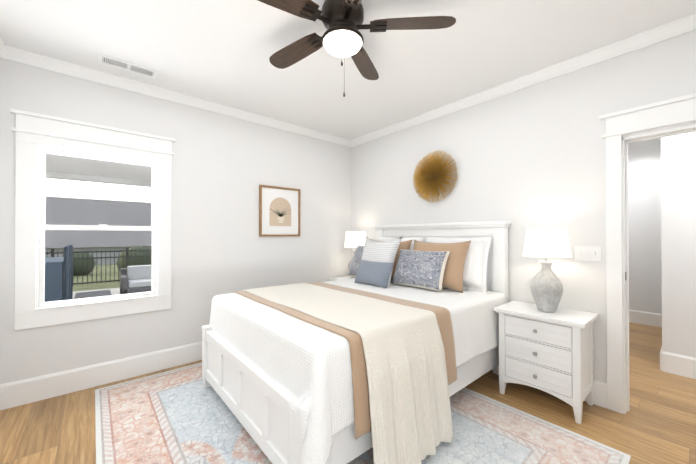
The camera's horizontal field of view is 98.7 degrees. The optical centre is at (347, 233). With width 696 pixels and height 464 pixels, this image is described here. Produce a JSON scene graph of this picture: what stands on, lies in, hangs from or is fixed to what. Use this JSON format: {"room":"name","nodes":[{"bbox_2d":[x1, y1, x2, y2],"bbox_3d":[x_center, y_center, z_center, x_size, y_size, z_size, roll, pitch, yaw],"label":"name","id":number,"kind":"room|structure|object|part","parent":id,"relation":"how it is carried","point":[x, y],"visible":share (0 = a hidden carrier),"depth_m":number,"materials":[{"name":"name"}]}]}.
{"room":"bedroom","nodes":[
{"label":"bedroom","id":0,"kind":"room"},
{"bbox_2d":[0,58,350,383],"bbox_3d":[-1.343,-0.034,3.431,3.796,2.740,0.120,0,0,-40],"label":"wall","id":1,"kind":"structure","parent":0,"point":[224,167],"depth_m":3.12,"materials":[{"name":"white paint"}]},
{"bbox_2d":[0,37,7,59],"bbox_3d":[-1.314,-1.378,0.715,0.060,0.085,4.060,0,0,-40],"label":"crown molding","id":2,"kind":"structure","parent":1,"relation":"attached to","point":[3,48],"depth_m":2.25,"materials":[{"name":"white wood"}]},
{"bbox_2d":[10,108,174,329],"bbox_3d":[-2.201,-0.100,2.685,1.106,1.692,0.180,0,0,-40],"label":"window","id":3,"kind":"structure","parent":1,"relation":"in","point":[35,132],"depth_m":2.52,"materials":[{"name":"white wood"}]},
{"bbox_2d":[46,154,151,186],"bbox_3d":[-2.742,-0.876,3.963,9.000,0.170,2.460,0,0,-40],"label":"porch roof","id":4,"kind":"structure","parent":1,"relation":"attached to","point":[82,165],"depth_m":4.15,"materials":[{"name":"grey"}]},
{"bbox_2d":[0,341,201,409],"bbox_3d":[-1.287,1.241,3.381,3.526,0.190,0.016,0,0,-40],"label":"baseboard","id":5,"kind":"structure","parent":1,"relation":"attached to","point":[26,391],"depth_m":2.58,"materials":[{"name":"white wood"}]},
{"bbox_2d":[8,46,351,146],"bbox_3d":[-1.279,-1.362,3.375,3.390,0.085,0.060,0,0,-40],"label":"crown molding","id":6,"kind":"structure","parent":1,"relation":"attached to","point":[14,54],"depth_m":2.86,"materials":[{"name":"white wood"}]},
{"bbox_2d":[259,185,300,235],"bbox_3d":[-0.846,-0.272,3.756,0.560,0.620,0.028,0,0,-40],"label":"picture frame","id":7,"kind":"object","parent":1,"relation":"attached to","point":[279,211],"visible":1,"depth_m":3.74,"materials":[{"name":"brown wood"}]},
{"bbox_2d":[352,12,695,146],"bbox_3d":[1.344,-1.364,2.985,0.060,0.085,4.060,0,0,-40],"label":"crown molding","id":8,"kind":"structure","parent":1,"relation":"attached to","point":[672,29],"depth_m":2.50,"materials":[{"name":"white wood"}]},
{"bbox_2d":[0,322,695,463],"bbox_3d":[1.716,1.380,2.443,7.176,0.100,5.580,0,0,-40],"label":"floor","id":9,"kind":"structure","parent":0,"point":[656,424],"depth_m":2.15,"materials":[{"name":"brown wood"}]},
{"bbox_2d":[330,276,350,280],"bbox_3d":[0.070,0.986,4.157,0.427,0.710,0.520,0,0,-40],"label":"nightstand","id":10,"kind":"object","parent":9,"relation":"on","point":[340,278],"depth_m":4.18,"materials":[{"name":"white wood"}]},
{"bbox_2d":[344,231,365,277],"bbox_3d":[0.111,0.292,4.118,0.326,0.675,0.326,0,0,-40],"label":"lamp","id":11,"kind":"object","parent":10,"relation":"on","point":[354,239],"visible":0.4,"depth_m":3.99,"materials":[{"name":"fabric"}]},
{"bbox_3d":[0.111,0.085,4.119,0.326,0.220,0.326,0,0,-40],"label":"lamp shade","id":12,"kind":"part","parent":11,"relation":"part of","materials":[{"name":"white fabric"}]},
{"bbox_2d":[95,362,630,463],"bbox_3d":[-0.231,1.324,2.151,2.415,0.008,3.057,0,0,-40],"label":"rug","id":13,"kind":"object","parent":9,"relation":"on","point":[183,415],"visible":0.54,"depth_m":1.97,"materials":[{"name":"fabric"}]},
{"bbox_2d":[202,220,510,463],"bbox_3d":[0.109,0.601,2.633,2.363,1.440,1.933,0,0,-40],"label":"bed","id":14,"kind":"object","parent":13,"relation":"on","point":[389,350],"visible":1,"depth_m":1.88,"materials":[{"name":"white fabric"}]},
{"bbox_2d":[241,283,453,463],"bbox_3d":[-0.192,0.904,2.374,0.672,0.761,1.933,0,0,-40],"label":"throw","id":15,"kind":"object","parent":14,"relation":"on","point":[407,408],"depth_m":1.74,"materials":[{"name":"beige fabric"}]},
{"bbox_2d":[378,236,423,249],"bbox_3d":[0.585,0.297,3.602,0.209,0.518,0.710,0,0,-40],"label":"pillow","id":16,"kind":"object","parent":14,"relation":"on","point":[409,241],"depth_m":3.50,"materials":[{"name":"white fabric"}]},
{"bbox_2d":[427,237,490,292],"bbox_3d":[1.072,0.294,3.031,0.209,0.518,0.710,0,0,-40],"label":"pillow","id":17,"kind":"object","parent":14,"relation":"on","point":[476,249],"depth_m":2.82,"materials":[{"name":"white fabric"}]},
{"bbox_2d":[494,301,597,423],"bbox_3d":[1.574,0.975,2.397,0.427,0.710,0.610,0,0,-40],"label":"nightstand","id":18,"kind":"object","parent":9,"relation":"on","point":[551,353],"visible":1,"depth_m":2.25,"materials":[{"name":"white wood"}]},
{"bbox_2d":[523,227,571,312],"bbox_3d":[1.587,0.281,2.390,0.326,0.675,0.326,0,0,-40],"label":"lamp","id":19,"kind":"object","parent":18,"relation":"on","point":[546,287],"visible":1,"depth_m":2.30,"materials":[{"name":"ceramic"}]},
{"bbox_3d":[1.587,0.074,2.391,0.326,0.220,0.326,0,0,-40],"label":"lamp shade","id":20,"kind":"part","parent":19,"relation":"part of","materials":[{"name":"white fabric"}]},
{"bbox_2d":[0,0,695,139],"bbox_3d":[1.716,-1.460,2.461,7.176,0.100,5.580,0,0,-40],"label":"ceiling","id":21,"kind":"structure","parent":0,"point":[219,51],"depth_m":2.24,"materials":[{"name":"white paint"}]},
{"bbox_2d":[98,53,157,78],"bbox_3d":[-1.849,-1.405,2.520,0.400,0.008,0.155,0,0,-40],"label":"ceiling vent","id":22,"kind":"object","parent":21,"relation":"in","point":[125,65],"visible":1,"depth_m":2.51,"materials":[{"name":"white metal"}]},
{"bbox_2d":[258,0,455,96],"bbox_3d":[-0.074,-1.136,1.802,1.267,0.557,1.279,0,0,-40],"label":"fan","id":23,"kind":"object","parent":21,"relation":"hanging from","point":[342,21],"visible":1,"depth_m":1.76,"materials":[{"name":"brown wood"}]},
{"bbox_3d":[-0.032,-1.124,1.808,0.236,0.064,0.236,0,0,-40],"label":"glass","id":24,"kind":"part","parent":23,"relation":"part of","materials":[{"name":"white glass"}]},
{"bbox_2d":[351,30,695,382],"bbox_3d":[1.452,-0.037,2.989,0.120,2.740,4.180,0,0,-40],"label":"wall","id":25,"kind":"structure","parent":0,"point":[531,157],"depth_m":2.65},
{"bbox_2d":[413,150,457,202],"bbox_3d":[0.896,-0.646,3.326,0.268,0.588,0.587,0,0,-40],"label":"art","id":26,"kind":"object","parent":25,"relation":"attached to","point":[431,175],"visible":1,"depth_m":3.30,"materials":[{"name":"gold metal"}]},
{"bbox_2d":[492,369,606,408],"bbox_3d":[1.015,1.241,3.387,0.016,0.190,2.937,0,0,-40],"label":"baseboard","id":27,"kind":"structure","parent":25,"relation":"attached to","point":[600,388],"depth_m":2.29,"materials":[{"name":"white wood"}]},
{"bbox_2d":[575,246,600,261],"bbox_3d":[1.895,0.160,2.364,0.016,0.115,0.165,0,0,-40],"label":"switch plate","id":28,"kind":"object","parent":25,"relation":"attached to","point":[587,253],"visible":1,"depth_m":2.36,"materials":[{"name":"white plastic"}]},
{"bbox_2d":[599,93,695,413],"bbox_3d":[2.344,0.212,1.942,0.204,2.230,1.060,0,0,-40],"label":"door frame","id":29,"kind":"structure","parent":25,"relation":"attached to","point":[665,113],"depth_m":2.22,"materials":[{"name":"white wood"}]},
{"bbox_2d":[628,139,659,313],"bbox_3d":[4.317,-0.027,4.562,0.120,2.740,0.810,0,0,-40],"label":"wall","id":30,"kind":"structure","parent":0,"point":[643,210],"depth_m":4.41,"materials":[{"name":"white paint"}]},
{"bbox_2d":[629,310,661,326],"bbox_3d":[4.259,1.248,4.517,0.016,0.190,0.810,0,0,-40],"label":"baseboard","id":31,"kind":"structure","parent":30,"relation":"attached to","point":[639,317],"depth_m":4.38,"materials":[{"name":"white wood"}]},
{"bbox_2d":[656,132,695,357],"bbox_3d":[3.831,-0.042,2.082,0.120,2.740,2.270,0,0,-40],"label":"wall","id":32,"kind":"structure","parent":0,"point":[662,216],"depth_m":2.82,"materials":[{"name":"white paint"}]},
{"bbox_2d":[660,350,695,378],"bbox_3d":[3.774,1.232,2.036,0.016,0.190,2.286,0,0,-40],"label":"baseboard","id":33,"kind":"structure","parent":32,"relation":"attached to","point":[672,363],"depth_m":2.81,"materials":[{"name":"white wood"}]},
{"label":"outside","id":34,"kind":"structure","parent":0,"visible":0},
{"bbox_2d":[73,264,119,298],"bbox_3d":[-19.479,2.037,27.394,80.000,0.100,59.860,0,0,-40],"label":"ground","id":35,"kind":"structure","parent":34,"point":[113,288],"depth_m":11.72,"materials":[{"name":"green plant"}]},
{"bbox_2d":[45,245,72,301],"bbox_3d":[-7.667,1.086,7.392,1.180,1.550,2.030,0,0,-40],"label":"screen","id":36,"kind":"object","parent":35,"relation":"on","point":[65,265],"depth_m":6.93,"materials":[{"name":"blue"}]},
{"bbox_2d":[74,290,110,298],"bbox_3d":[-7.531,1.860,8.838,0.830,0.020,2.000,0,0,-40],"label":"mat","id":37,"kind":"object","parent":35,"relation":"on","point":[96,294],"depth_m":9.05,"materials":[{"name":"grey fabric"}]},
{"bbox_2d":[45,247,151,285],"bbox_3d":[-9.052,1.201,10.569,22.080,1.360,0.080,0,0,-40],"label":"fence","id":38,"kind":"object","parent":35,"relation":"on","point":[127,251],"depth_m":10.79,"materials":[{"name":"black metal"}]},
{"bbox_2d":[45,196,151,264],"bbox_3d":[-23.332,-0.434,16.137,39.500,4.700,8.000,0,0,-40],"label":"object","id":39,"kind":"structure","parent":35,"relation":"on","point":[116,240],"depth_m":20.33,"materials":[{"name":"grey"}]},
{"bbox_2d":[120,265,151,293],"bbox_3d":[-6.066,1.433,9.303,1.600,0.880,0.900,0,0,-40],"label":"outdoor sofa","id":40,"kind":"object","parent":35,"relation":"on","point":[133,278],"depth_m":8.95,"materials":[{"name":"grey fabric"}]}
]}

